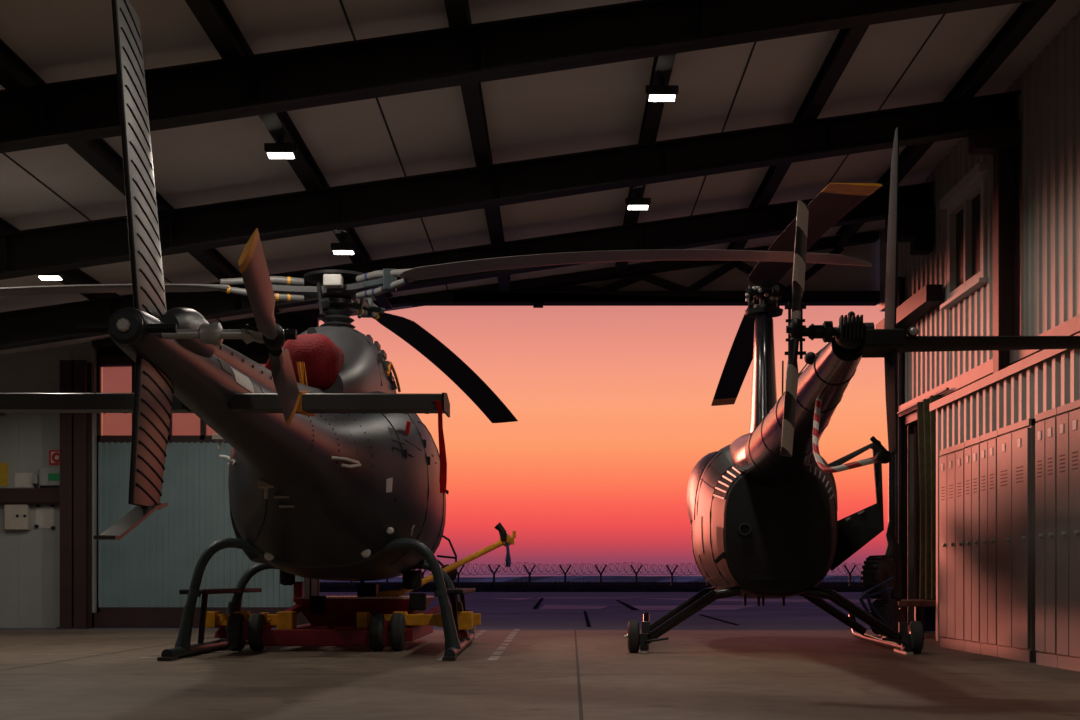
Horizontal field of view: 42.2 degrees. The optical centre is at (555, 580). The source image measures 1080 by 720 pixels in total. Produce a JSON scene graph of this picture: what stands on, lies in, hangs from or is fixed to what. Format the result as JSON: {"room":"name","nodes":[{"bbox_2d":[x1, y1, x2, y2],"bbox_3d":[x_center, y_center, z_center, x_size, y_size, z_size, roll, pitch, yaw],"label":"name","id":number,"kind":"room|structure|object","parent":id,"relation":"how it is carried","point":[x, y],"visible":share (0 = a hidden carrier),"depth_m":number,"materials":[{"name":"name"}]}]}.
{"room":"aircraft hangar","nodes":[
{"label":"aircraft hangar","id":0,"kind":"room"},
{"bbox_2d":[0,342,96,627],"bbox_3d":[-7.360,-1.274,18.598,2.480,3.788,0.104,0,0,0],"label":"wall","id":1,"kind":"structure","parent":0,"point":[26,439],"depth_m":18.55,"materials":[{"name":"grey metal"}]},
{"bbox_2d":[0,463,7,485],"bbox_3d":[-7.403,-1.411,18.544,0.298,0.305,0.012,0,0,0],"label":"notice board","id":2,"kind":"object","parent":1,"relation":"attached to","point":[3,466],"visible":1,"depth_m":18.54,"materials":[{"name":"yellow paper"}]},
{"bbox_2d":[4,504,30,529],"bbox_3d":[-7.109,-0.861,18.479,0.305,0.371,0.142,0,0,0],"label":"box","id":3,"kind":"object","parent":1,"relation":"attached to","point":[16,516],"visible":1,"depth_m":18.42,"materials":[{"name":"white plastic"}]},
{"bbox_2d":[15,473,32,486],"bbox_3d":[-7.049,-1.338,18.546,0.238,0.186,0.008,0,0,0],"label":"paper notice","id":4,"kind":"object","parent":1,"relation":"attached to","point":[21,479],"visible":1,"depth_m":18.54,"materials":[{"name":"white paper"}]},
{"bbox_2d":[0,488,59,504],"bbox_3d":[-7.555,-1.115,18.455,2.090,0.210,0.170,0,0,0],"label":"trim","id":5,"kind":"structure","parent":1,"relation":"attached to","point":[31,496],"depth_m":18.37,"materials":[{"name":"brown wood"}]},
{"bbox_2d":[32,475,38,487],"bbox_3d":[-6.884,-1.309,18.520,0.078,0.191,0.060,0,0,0],"label":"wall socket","id":6,"kind":"object","parent":1,"relation":"attached to","point":[35,478],"visible":1,"depth_m":18.49,"materials":[{"name":"white plastic"}]},
{"bbox_2d":[34,505,54,529],"bbox_3d":[-6.764,-0.854,18.530,0.270,0.357,0.040,0,0,0],"label":"box","id":7,"kind":"object","parent":1,"relation":"attached to","point":[44,514],"visible":1,"depth_m":18.54,"materials":[{"name":"white plastic"}]},
{"bbox_2d":[40,467,59,485],"bbox_3d":[-6.638,-1.378,18.500,0.344,0.238,0.100,0,0,0],"label":"control box","id":8,"kind":"object","parent":1,"relation":"attached to","point":[49,476],"visible":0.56,"depth_m":18.46,"materials":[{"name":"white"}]},
{"bbox_2d":[49,450,59,464],"bbox_3d":[-6.615,-1.636,18.532,0.192,0.199,0.035,0,0,0],"label":"fire sign","id":9,"kind":"object","parent":1,"relation":"attached to","point":[54,455],"visible":0.84,"depth_m":18.54,"materials":[{"name":"red plastic"}]},
{"bbox_2d":[92,613,303,627],"bbox_3d":[-4.700,0.530,18.700,3.000,0.220,0.300,0,0,0],"label":"baseboard","id":10,"kind":"structure","parent":1,"relation":"attached to","point":[101,620],"depth_m":18.55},
{"bbox_2d":[97,356,303,612],"bbox_3d":[-4.740,-1.290,18.688,2.880,3.420,0.105,0,0,0],"label":"door","id":11,"kind":"structure","parent":1,"relation":"in","point":[145,570],"depth_m":18.66,"materials":[{"name":"grey metal"}]},
{"bbox_2d":[97,318,318,366],"bbox_3d":[-5.900,-3.199,18.850,5.400,0.756,0.100,0,0,0],"label":"wall","id":12,"kind":"structure","parent":0,"point":[254,348],"depth_m":18.80,"materials":[{"name":"metal"}]},
{"bbox_2d":[0,0,1079,354],"bbox_3d":[-2.150,-3.784,7.450,13.500,2.010,23.500,0,0,0],"label":"ceiling","id":13,"kind":"structure","parent":0,"point":[597,107],"depth_m":12.10,"materials":[{"name":"grey metal"}]},
{"bbox_2d":[2,153,221,321],"bbox_3d":[-4.400,-3.406,7.200,0.016,0.009,22.400,0,0,0],"label":"trim","id":14,"kind":"structure","parent":13,"relation":"attached to","point":[6,155],"depth_m":12.18,"materials":[{"name":"grey metal"}]},
{"bbox_2d":[0,39,279,323],"bbox_3d":[-3.670,-3.429,7.150,0.130,0.183,22.300,0,0,0],"label":"beam","id":15,"kind":"structure","parent":13,"relation":"attached to","point":[14,72],"depth_m":11.28,"materials":[{"name":"metal"}]},
{"bbox_2d":[185,0,392,309],"bbox_3d":[-2.200,-3.635,7.150,0.130,0.183,22.300,0,0,0],"label":"beam","id":16,"kind":"structure","parent":13,"relation":"attached to","point":[214,16],"depth_m":10.97,"materials":[{"name":"metal"}]},
{"bbox_2d":[264,136,296,158],"bbox_3d":[-2.200,-3.471,11.195,0.260,0.160,0.109,0,0,0],"label":"floodlight","id":17,"kind":"object","parent":16,"relation":"attached to","point":[280,150],"visible":1,"depth_m":11.15,"materials":[{"name":"grey"}]},
{"bbox_2d":[331,238,355,254],"bbox_3d":[-2.200,-3.471,14.495,0.260,0.160,0.109,0,0,0],"label":"floodlight","id":18,"kind":"object","parent":16,"relation":"attached to","point":[343,248],"visible":1,"depth_m":14.45,"materials":[{"name":"grey plastic"}]},
{"bbox_2d":[339,0,447,289],"bbox_3d":[-1.420,-3.824,7.200,0.016,0.009,22.400,0,0,0],"label":"trim","id":19,"kind":"structure","parent":13,"relation":"attached to","point":[340,1],"depth_m":11.74,"materials":[{"name":"grey metal"}]},
{"bbox_2d":[444,0,509,292],"bbox_3d":[-0.660,-3.850,7.150,0.130,0.183,22.300,0,0,0],"label":"beam","id":20,"kind":"structure","parent":13,"relation":"attached to","point":[458,11],"depth_m":11.66,"materials":[{"name":"metal"}]},
{"bbox_2d":[92,231,879,348],"bbox_3d":[-0.925,-3.841,18.500,10.350,1.519,0.240,0,0,0],"label":"roof truss","id":21,"kind":"object","parent":13,"relation":"attached to","point":[556,290],"visible":0.87,"depth_m":18.40,"materials":[{"name":"metal"}]},
{"bbox_2d":[615,54,675,276],"bbox_3d":[0.840,-4.060,7.150,0.130,0.183,22.300,0,0,0],"label":"beam","id":22,"kind":"structure","parent":13,"relation":"attached to","point":[662,66],"depth_m":12.17,"materials":[{"name":"metal"}]},
{"bbox_2d":[625,192,650,209],"bbox_3d":[0.840,-3.897,14.345,0.260,0.160,0.109,0,0,0],"label":"floodlight","id":23,"kind":"object","parent":22,"relation":"attached to","point":[637,203],"visible":1,"depth_m":14.30,"materials":[{"name":"grey plastic"}]},
{"bbox_2d":[646,79,678,100],"bbox_3d":[0.840,-3.897,11.095,0.260,0.160,0.109,0,0,0],"label":"floodlight","id":24,"kind":"object","parent":22,"relation":"attached to","point":[661,92],"visible":1,"depth_m":11.05,"materials":[{"name":"grey"}]},
{"bbox_2d":[691,42,755,215],"bbox_3d":[1.570,-4.242,7.200,0.016,0.009,22.400,0,0,0],"label":"trim","id":25,"kind":"structure","parent":13,"relation":"attached to","point":[754,44],"depth_m":12.35,"materials":[{"name":"grey metal"}]},
{"bbox_2d":[727,25,868,261],"bbox_3d":[2.300,-4.264,7.150,0.130,0.183,22.300,0,0,0],"label":"beam","id":26,"kind":"structure","parent":13,"relation":"attached to","point":[847,40],"depth_m":12.11,"materials":[{"name":"metal"}]},
{"bbox_2d":[826,14,945,186],"bbox_3d":[3.050,-4.449,7.200,0.016,0.009,22.400,0,0,0],"label":"trim","id":27,"kind":"structure","parent":13,"relation":"attached to","point":[943,15],"depth_m":12.24,"materials":[{"name":"grey metal"}]},
{"bbox_2d":[836,0,1056,245],"bbox_3d":[3.720,-4.463,7.150,0.130,0.183,22.300,0,0,0],"label":"beam","id":28,"kind":"structure","parent":13,"relation":"attached to","point":[1027,15],"depth_m":12.08,"materials":[{"name":"paint"}]},
{"bbox_2d":[0,629,1079,719],"bbox_3d":[-2.025,0.678,6.935,13.150,0.123,21.870,0,0,0],"label":"floor","id":29,"kind":"structure","parent":0,"point":[516,674],"depth_m":8.81,"materials":[{"name":"concrete"}]},
{"bbox_2d":[205,522,515,650],"bbox_3d":[-1.812,-0.016,13.976,2.730,1.271,3.487,0,0,0],"label":"cart","id":30,"kind":"object","parent":29,"relation":"on","point":[377,619],"visible":0.92,"depth_m":12.53,"materials":[{"name":"red paint"}]},
{"bbox_2d":[309,596,326,612],"bbox_3d":[-2.193,0.217,12.900,0.150,0.160,0.100,0,0,0],"label":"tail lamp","id":31,"kind":"object","parent":30,"relation":"attached to","point":[317,604],"depth_m":12.85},
{"bbox_2d":[409,593,426,609],"bbox_3d":[-1.272,0.189,12.900,0.150,0.160,0.100,0,0,0],"label":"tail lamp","id":32,"kind":"object","parent":30,"relation":"attached to","point":[417,601],"depth_m":12.85,"materials":[{"name":"black plastic"}]},
{"bbox_2d":[0,0,871,660],"bbox_3d":[-1.015,-1.052,11.542,8.329,3.345,9.519,0,0,44],"label":"helicopter","id":33,"kind":"object","parent":29,"relation":"on","point":[339,482],"visible":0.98,"depth_m":10.20,"materials":[{"name":"grey paint"}]},
{"bbox_2d":[264,552,273,560],"bbox_3d":[-2.309,-0.204,11.318,0.080,0.082,0.130,0,0,-1],"label":"light","id":34,"kind":"object","parent":33,"relation":"attached to","point":[269,556],"depth_m":11.26,"materials":[{"name":"white paint"}]},
{"bbox_2d":[280,570,294,584],"bbox_3d":[-2.454,-0.040,12.794,0.140,0.160,0.140,0,0,-1],"label":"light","id":35,"kind":"object","parent":33,"relation":"attached to","point":[286,578],"depth_m":12.73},
{"bbox_2d":[265,334,343,389],"bbox_3d":[-2.002,-1.684,11.045,0.574,0.596,0.911,0,0,0],"label":"cover","id":36,"kind":"object","parent":33,"relation":"attached to","point":[317,362],"visible":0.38,"depth_m":11.04,"materials":[{"name":"red fabric"}]},
{"bbox_2d":[361,549,370,557],"bbox_3d":[-1.528,-0.228,11.278,0.080,0.082,0.130,0,0,-1],"label":"light","id":37,"kind":"object","parent":33,"relation":"attached to","point":[365,553],"depth_m":11.22,"materials":[{"name":"white paint"}]},
{"bbox_2d":[386,527,393,533],"bbox_3d":[-1.333,-0.405,11.258,0.060,0.064,0.128,0,0,-1],"label":"light","id":38,"kind":"object","parent":33,"relation":"attached to","point":[389,530],"depth_m":11.20,"materials":[{"name":"white paint"}]},
{"bbox_2d":[402,570,421,589],"bbox_3d":[-1.336,-0.010,13.008,0.180,0.180,0.180,0,0,-1],"label":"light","id":39,"kind":"object","parent":33,"relation":"attached to","point":[411,579],"depth_m":12.93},
{"bbox_2d":[433,401,446,492],"bbox_3d":[-0.638,-0.724,7.565,0.105,0.496,0.046,0,0,28],"label":"ribbon","id":40,"kind":"object","parent":33,"relation":"hanging from","point":[442,451],"visible":1,"depth_m":7.55,"materials":[{"name":"red fabric"}]},
{"bbox_2d":[437,535,456,581],"bbox_3d":[-1.171,-0.250,14.973,0.224,0.548,0.092,0,0,0],"label":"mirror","id":41,"kind":"object","parent":33,"relation":"attached to","point":[452,574],"depth_m":14.99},
{"bbox_2d":[640,127,1079,654],"bbox_3d":[2.048,-1.079,12.614,2.566,3.391,11.065,0,0,4],"label":"helicopter","id":42,"kind":"object","parent":29,"relation":"on","point":[762,507],"visible":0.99,"depth_m":11.95,"materials":[{"name":"black paint"}]},
{"bbox_2d":[624,620,668,652],"bbox_3d":[0.782,0.480,12.099,0.382,0.280,0.280,0,0,4],"label":"wheel","id":43,"kind":"object","parent":42,"relation":"attached to","point":[635,638],"visible":0.98,"depth_m":12.02,"materials":[{"name":"rubber"}]},
{"bbox_2d":[713,466,742,498],"bbox_3d":[1.509,-0.868,12.163,0.261,0.333,0.274,0,0,0],"label":"vent","id":44,"kind":"object","parent":42,"relation":"attached to","point":[730,486],"depth_m":12.08,"materials":[{"name":"metal"}]},
{"bbox_2d":[804,352,815,363],"bbox_3d":[1.475,-1.293,8.121,0.070,0.070,0.140,0,0,4],"label":"light","id":45,"kind":"object","parent":42,"relation":"attached to","point":[809,357],"depth_m":8.07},
{"bbox_2d":[810,464,833,498],"bbox_3d":[2.302,-0.863,12.107,0.211,0.324,0.278,0,0,10],"label":"vent","id":46,"kind":"object","parent":42,"relation":"attached to","point":[820,488],"depth_m":11.95,"materials":[{"name":"metal"}]},
{"bbox_2d":[882,621,924,653],"bbox_3d":[2.955,0.480,11.946,0.382,0.280,0.280,0,0,4],"label":"wheel","id":47,"kind":"object","parent":42,"relation":"attached to","point":[913,634],"visible":0.95,"depth_m":11.87,"materials":[{"name":"rubber"}]},
{"bbox_2d":[910,327,917,334],"bbox_3d":[1.811,-1.265,7.090,0.040,0.040,0.030,0,0,4],"label":"tail light","id":48,"kind":"object","parent":42,"relation":"attached to","point":[913,330],"depth_m":7.08,"materials":[{"name":"metal"}]},
{"bbox_2d":[859,520,901,638],"bbox_3d":[3.290,-0.008,14.197,0.441,1.256,0.788,0,0,12],"label":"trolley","id":49,"kind":"object","parent":29,"relation":"on","point":[881,578],"visible":0.83,"depth_m":14.10,"materials":[{"name":"metal"}]},
{"bbox_2d":[874,599,935,635],"bbox_3d":[3.930,0.415,15.525,0.540,0.410,1.150,0,0,0],"label":"bench","id":50,"kind":"object","parent":29,"relation":"on","point":[917,604],"visible":0.44,"depth_m":15.02,"materials":[{"name":"brown wood"}]},
{"bbox_2d":[939,442,966,650],"bbox_3d":[3.749,-0.302,12.740,0.362,1.845,0.796,0,0,0],"label":"locker","id":51,"kind":"object","parent":29,"relation":"on","point":[951,463],"visible":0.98,"depth_m":12.72,"materials":[{"name":"metal"}]},
{"bbox_2d":[964,436,981,653],"bbox_3d":[3.749,-0.305,12.113,0.362,1.850,0.441,0,0,0],"label":"locker","id":52,"kind":"object","parent":29,"relation":"on","point":[972,452],"visible":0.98,"depth_m":12.08,"materials":[{"name":"metal"}]},
{"bbox_2d":[980,430,999,656],"bbox_3d":[3.749,-0.306,11.658,0.362,1.853,0.451,0,0,0],"label":"locker","id":53,"kind":"object","parent":29,"relation":"on","point":[988,447],"visible":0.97,"depth_m":11.63,"materials":[{"name":"metal"}]},
{"bbox_2d":[997,419,1037,661],"bbox_3d":[3.749,-0.308,11.043,0.362,1.857,0.761,0,0,0],"label":"locker","id":54,"kind":"object","parent":29,"relation":"on","point":[1016,441],"visible":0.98,"depth_m":10.95,"materials":[{"name":"metal"}]},
{"bbox_2d":[1035,407,1059,667],"bbox_3d":[3.736,-0.310,10.220,0.387,1.860,0.436,0,0,0],"label":"locker","id":55,"kind":"object","parent":29,"relation":"on","point":[1046,427],"visible":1,"depth_m":10.21,"materials":[{"name":"metal"}]},
{"bbox_2d":[1057,399,1079,671],"bbox_3d":[3.736,-0.310,9.748,0.387,1.860,0.491,0,0,0],"label":"locker","id":56,"kind":"object","parent":29,"relation":"on","point":[1068,421],"visible":1,"depth_m":9.75,"materials":[{"name":"metal"}]},
{"bbox_2d":[574,234,879,304],"bbox_3d":[1.300,-4.176,18.700,6.500,0.952,0.080,0,0,0],"label":"wall","id":57,"kind":"structure","parent":0,"point":[832,277],"depth_m":18.66,"materials":[{"name":"grey metal"}]},
{"bbox_2d":[924,599,935,630],"bbox_3d":[4.685,-0.880,15.700,0.530,3.000,3.400,0,0,0],"label":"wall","id":58,"kind":"structure","parent":0,"point":[929,612],"depth_m":17.35,"materials":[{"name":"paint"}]},
{"bbox_2d":[880,10,1079,625],"bbox_3d":[4.300,-2.000,7.250,0.140,5.240,22.700,0,0,0],"label":"wall","id":59,"kind":"structure","parent":0,"point":[1049,97],"depth_m":12.62,"materials":[{"name":"grey metal"}]},
{"bbox_2d":[888,277,907,631],"bbox_3d":[4.165,-1.530,17.060,0.210,4.300,0.280,0,0,0],"label":"door frame","id":60,"kind":"structure","parent":59,"relation":"attached to","point":[898,466],"depth_m":17.00,"materials":[{"name":"metal"}]},
{"bbox_2d":[876,284,942,328],"bbox_3d":[4.110,-3.130,16.400,0.180,0.180,2.400,0,0,0],"label":"beam","id":61,"kind":"structure","parent":59,"relation":"attached to","point":[929,296],"depth_m":15.70,"materials":[{"name":"metal"}]},
{"bbox_2d":[904,411,923,629],"bbox_3d":[4.310,-0.780,15.750,0.220,2.800,2.300,0,0,0],"label":"door","id":62,"kind":"structure","parent":59,"relation":"in","point":[911,419],"depth_m":16.80,"materials":[{"name":"metal"}]},
{"bbox_2d":[897,388,948,599],"bbox_3d":[4.106,-0.912,15.775,0.120,2.225,2.250,0,0,0],"label":"sliding door","id":63,"kind":"structure","parent":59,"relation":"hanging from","point":[926,420],"depth_m":15.35,"materials":[{"name":"green metal"}]},
{"bbox_2d":[940,162,987,308],"bbox_3d":[4.220,-3.515,14.400,0.160,1.170,1.400,0,0,0],"label":"window","id":64,"kind":"structure","parent":59,"relation":"in","point":[965,204],"depth_m":14.37,"materials":[{"name":"white paint"}]},
{"bbox_2d":[897,314,1079,417],"bbox_3d":[4.220,-2.045,6.700,0.160,0.130,21.400,0,0,0],"label":"trim","id":65,"kind":"structure","parent":59,"relation":"attached to","point":[1071,327],"depth_m":13.59,"materials":[{"name":"metal"}]},
{"bbox_2d":[968,127,1018,372],"bbox_3d":[4.003,-3.002,12.800,0.405,2.235,0.200,0,0,0],"label":"steel post","id":66,"kind":"object","parent":59,"relation":"attached to","point":[1002,142],"visible":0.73,"depth_m":12.79,"materials":[{"name":"metal"}]},
{"bbox_2d":[936,349,1079,640],"bbox_3d":[4.117,-0.590,5.305,0.345,2.420,18.610,0,0,0],"label":"wall","id":67,"kind":"structure","parent":0,"point":[1052,382],"depth_m":12.31,"materials":[{"name":"grey metal"}]},
{"bbox_2d":[929,333,1079,411],"bbox_3d":[3.960,-1.810,5.310,0.120,0.080,18.620,0,0,0],"label":"trim","id":68,"kind":"structure","parent":67,"relation":"attached to","point":[1044,354],"depth_m":12.34,"materials":[{"name":"metal"}]},
{"bbox_3d":[-8.660,-1.100,7.400,0.120,3.441,23.000,0,0,0],"label":"wall","id":69,"kind":"structure","parent":0,"visible":0},
{"bbox_2d":[0,182,934,349],"bbox_3d":[-2.190,-3.357,15.700,12.820,2.198,0.200,0,0,0],"label":"rafter","id":70,"kind":"object","parent":69,"relation":"attached to","point":[52,323],"visible":0.7,"depth_m":15.70,"materials":[{"name":"paint"}]},
{"bbox_2d":[0,90,1020,279],"bbox_3d":[-2.190,-3.357,12.800,12.820,2.198,0.200,0,0,0],"label":"rafter","id":71,"kind":"object","parent":69,"relation":"attached to","point":[35,251],"visible":0.97,"depth_m":12.79,"materials":[{"name":"paint"}]},
{"bbox_2d":[0,217,119,299],"bbox_3d":[-5.130,-3.224,7.150,0.130,0.183,22.300,0,0,0],"label":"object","id":72,"kind":"structure","parent":71,"relation":"attached to","point":[73,276],"depth_m":14.91,"materials":[{"name":"paint"}]},
{"bbox_2d":[37,271,62,279],"bbox_3d":[-5.020,-3.076,13.896,0.260,0.160,0.109,0,0,0],"label":"floodlight","id":73,"kind":"object","parent":72,"relation":"attached to","point":[58,275],"visible":0.6,"depth_m":13.85,"materials":[{"name":"grey"}]},
{"bbox_2d":[0,0,1034,153],"bbox_3d":[-2.190,-3.357,9.600,12.820,2.198,0.200,0,0,0],"label":"rafter","id":74,"kind":"object","parent":69,"relation":"attached to","point":[84,109],"visible":1,"depth_m":9.60,"materials":[{"name":"paint"}]},
{"label":"outside","id":75,"kind":"structure","parent":0,"visible":0},
{"bbox_2d":[0,592,935,632],"bbox_3d":[0.000,0.689,48.350,120.000,0.142,61.300,0,0,0],"label":"ground","id":76,"kind":"structure","parent":75,"point":[498,610],"depth_m":29.61,"materials":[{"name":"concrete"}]},
{"bbox_2d":[57,360,94,628],"bbox_3d":[-6.300,-1.130,18.375,0.400,3.500,0.310,0,0,0],"label":"steel post","id":77,"kind":"object","parent":76,"relation":"on","point":[75,375],"visible":1,"depth_m":18.25,"materials":[{"name":"brown metal"}]},
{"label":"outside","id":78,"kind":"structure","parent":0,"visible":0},
{"bbox_2d":[320,583,860,588],"bbox_3d":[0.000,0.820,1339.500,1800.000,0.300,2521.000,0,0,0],"label":"ground","id":79,"kind":"structure","parent":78,"point":[326,584],"depth_m":268.01,"materials":[{"name":"green plant"}]},
{"bbox_2d":[457,565,464,586],"bbox_3d":[-7.320,-0.155,105.000,0.943,2.151,0.120,0,0,0],"label":"fence post","id":80,"kind":"object","parent":79,"relation":"on","point":[463,565],"visible":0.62,"depth_m":104.93,"materials":[{"name":"grey metal"}]},
{"bbox_2d":[488,565,499,585],"bbox_3d":[-4.650,-0.155,105.000,0.943,2.151,0.120,0,0,0],"label":"fence post","id":81,"kind":"object","parent":79,"relation":"on","point":[488,565],"visible":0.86,"depth_m":104.93,"materials":[{"name":"grey metal"}]},
{"bbox_2d":[320,574,862,586],"bbox_3d":[4.050,-0.030,105.000,48.000,0.920,0.020,0,0,0],"label":"strand","id":82,"kind":"object","parent":81,"relation":"attached to","point":[424,574],"visible":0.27,"depth_m":104.98,"materials":[{"name":"grey metal"}]},
{"bbox_2d":[523,565,535,586],"bbox_3d":[-1.980,-0.155,105.000,0.943,2.151,0.120,0,0,0],"label":"fence post","id":83,"kind":"object","parent":79,"relation":"on","point":[523,565],"visible":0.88,"depth_m":104.93,"materials":[{"name":"grey metal"}]},
{"bbox_2d":[559,565,570,586],"bbox_3d":[0.690,-0.155,105.000,0.943,2.151,0.120,0,0,0],"label":"fence post","id":84,"kind":"object","parent":79,"relation":"on","point":[565,573],"visible":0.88,"depth_m":104.93,"materials":[{"name":"grey metal"}]},
{"bbox_2d":[417,562,862,575],"bbox_3d":[4.071,-0.898,105.000,48.346,1.040,0.425,0,0,0],"label":"wire","id":85,"kind":"object","parent":84,"relation":"attached to","point":[570,573],"visible":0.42,"depth_m":104.98,"materials":[{"name":"grey metal"}]},
{"bbox_2d":[320,579,863,591],"bbox_3d":[4.891,0.251,92.024,54.409,0.857,24.031,0,0,0],"label":"grass","id":86,"kind":"structure","parent":79,"relation":"on","point":[653,587],"depth_m":86.00,"materials":[{"name":"green plant"}]},
{"bbox_2d":[595,565,606,585],"bbox_3d":[3.360,-0.155,105.000,0.943,2.151,0.120,0,0,0],"label":"fence post","id":87,"kind":"object","parent":79,"relation":"on","point":[600,573],"visible":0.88,"depth_m":104.93,"materials":[{"name":"grey metal"}]},
{"bbox_2d":[630,565,642,585],"bbox_3d":[6.030,-0.155,105.000,0.943,2.151,0.120,0,0,0],"label":"fence post","id":88,"kind":"object","parent":79,"relation":"on","point":[630,565],"visible":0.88,"depth_m":104.93,"materials":[{"name":"grey metal"}]},
{"bbox_2d":[666,565,677,586],"bbox_3d":[8.700,-0.155,105.000,0.943,2.151,0.120,0,0,0],"label":"fence post","id":89,"kind":"object","parent":79,"relation":"on","point":[666,565],"visible":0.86,"depth_m":104.93,"materials":[{"name":"grey metal"}]},
{"bbox_2d":[844,565,855,585],"bbox_3d":[22.050,-0.155,105.000,0.943,2.151,0.120,0,0,0],"label":"fence post","id":90,"kind":"object","parent":79,"relation":"on","point":[846,568],"visible":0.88,"depth_m":104.93,"materials":[{"name":"grey metal"}]},
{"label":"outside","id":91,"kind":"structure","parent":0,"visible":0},
{"bbox_2d":[320,575,861,581],"bbox_3d":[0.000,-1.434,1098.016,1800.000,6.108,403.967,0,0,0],"label":"ground","id":92,"kind":"structure","parent":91,"point":[826,576],"depth_m":899.17,"materials":[{"name":"grey asphalt"}]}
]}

